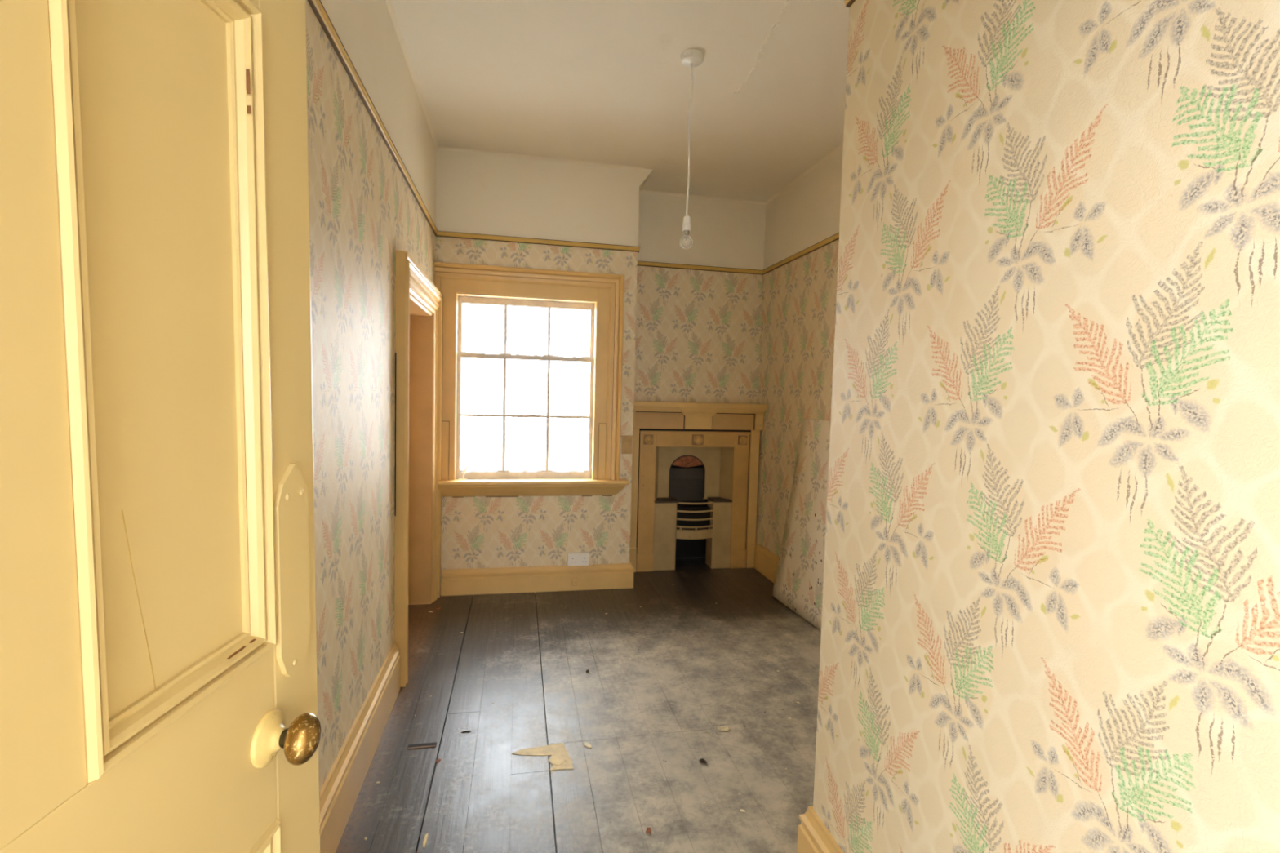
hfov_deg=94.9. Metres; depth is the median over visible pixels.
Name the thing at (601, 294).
window
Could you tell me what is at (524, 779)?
floor
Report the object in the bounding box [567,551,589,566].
wall socket
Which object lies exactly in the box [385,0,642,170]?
bead
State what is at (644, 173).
fillet
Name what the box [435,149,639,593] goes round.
wall
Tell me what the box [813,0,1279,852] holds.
wall partition
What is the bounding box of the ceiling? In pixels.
[391,0,849,201]
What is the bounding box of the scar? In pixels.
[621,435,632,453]
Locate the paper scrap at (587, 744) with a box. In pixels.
[584,742,591,747]
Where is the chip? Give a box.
[699,758,706,763]
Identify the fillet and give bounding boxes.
[639,168,653,191]
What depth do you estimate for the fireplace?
4.53 m
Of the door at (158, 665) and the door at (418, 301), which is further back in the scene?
the door at (418, 301)
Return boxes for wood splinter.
[422,833,428,847]
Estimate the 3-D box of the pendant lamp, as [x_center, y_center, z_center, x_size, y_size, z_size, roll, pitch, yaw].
[0.219,-1.224,2.628,0.103,0.845,0.102,1,3,-12]
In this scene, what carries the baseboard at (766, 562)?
attached to the wall at (798, 308)
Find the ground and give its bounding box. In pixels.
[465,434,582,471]
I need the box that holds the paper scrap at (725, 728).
[716,725,729,731]
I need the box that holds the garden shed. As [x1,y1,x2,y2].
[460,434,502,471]
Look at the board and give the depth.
3.69 m
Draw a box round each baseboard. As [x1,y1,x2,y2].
[319,642,399,852]
[440,561,634,595]
[754,543,779,583]
[796,806,844,852]
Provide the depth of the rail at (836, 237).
4.41 m
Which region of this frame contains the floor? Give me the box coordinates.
[335,557,821,852]
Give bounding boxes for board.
[772,417,831,631]
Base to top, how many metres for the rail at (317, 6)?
0.032 m
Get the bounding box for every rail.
[307,0,640,253]
[637,232,839,275]
[844,0,855,7]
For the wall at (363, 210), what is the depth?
1.94 m
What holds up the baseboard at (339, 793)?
attached to the wall at (363, 210)
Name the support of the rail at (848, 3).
attached to the wall partition at (1051, 603)
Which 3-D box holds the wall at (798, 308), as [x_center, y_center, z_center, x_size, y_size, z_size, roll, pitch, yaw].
[1.525,-0.170,2.547,0.300,2.870,4.946,1,3,-12]
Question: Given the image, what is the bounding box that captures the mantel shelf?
[633,400,767,413]
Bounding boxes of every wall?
[306,0,435,791]
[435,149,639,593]
[633,192,765,404]
[755,147,843,556]
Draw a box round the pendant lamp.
[679,48,703,248]
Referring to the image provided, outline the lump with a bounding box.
[645,827,651,833]
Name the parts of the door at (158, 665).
lock rail, panel, panel moulding, rail, panel moulding, finger plate, knob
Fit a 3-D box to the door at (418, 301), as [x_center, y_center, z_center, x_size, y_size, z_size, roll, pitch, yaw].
[-1.320,0.168,3.141,0.350,1.935,1.218,1,3,-12]
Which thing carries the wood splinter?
on the floor
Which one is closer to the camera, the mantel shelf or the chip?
the chip
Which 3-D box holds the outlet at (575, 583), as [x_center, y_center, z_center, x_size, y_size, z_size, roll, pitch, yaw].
[-0.441,1.061,3.975,0.048,0.052,0.011,1,3,-12]
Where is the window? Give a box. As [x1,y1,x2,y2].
[434,262,629,497]
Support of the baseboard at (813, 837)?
attached to the wall partition at (1051, 603)
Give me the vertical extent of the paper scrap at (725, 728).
0.012 m
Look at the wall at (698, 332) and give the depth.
4.50 m
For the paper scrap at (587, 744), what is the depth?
2.24 m
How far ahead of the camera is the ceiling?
2.84 m
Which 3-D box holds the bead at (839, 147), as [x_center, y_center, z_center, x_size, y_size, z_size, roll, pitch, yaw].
[0.750,-1.645,2.977,1.088,0.016,3.012,1,3,-12]
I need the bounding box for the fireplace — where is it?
[629,400,767,572]
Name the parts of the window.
architrave, catch lever, sash frame, box frame, sash frame, apron moulding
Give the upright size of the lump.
0.010 m
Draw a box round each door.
[0,0,321,852]
[394,249,442,687]
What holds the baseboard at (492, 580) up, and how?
attached to the wall at (479, 193)
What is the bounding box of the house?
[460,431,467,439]
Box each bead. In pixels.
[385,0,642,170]
[639,142,843,204]
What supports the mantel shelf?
attached to the fireplace
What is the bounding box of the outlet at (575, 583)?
[571,579,578,586]

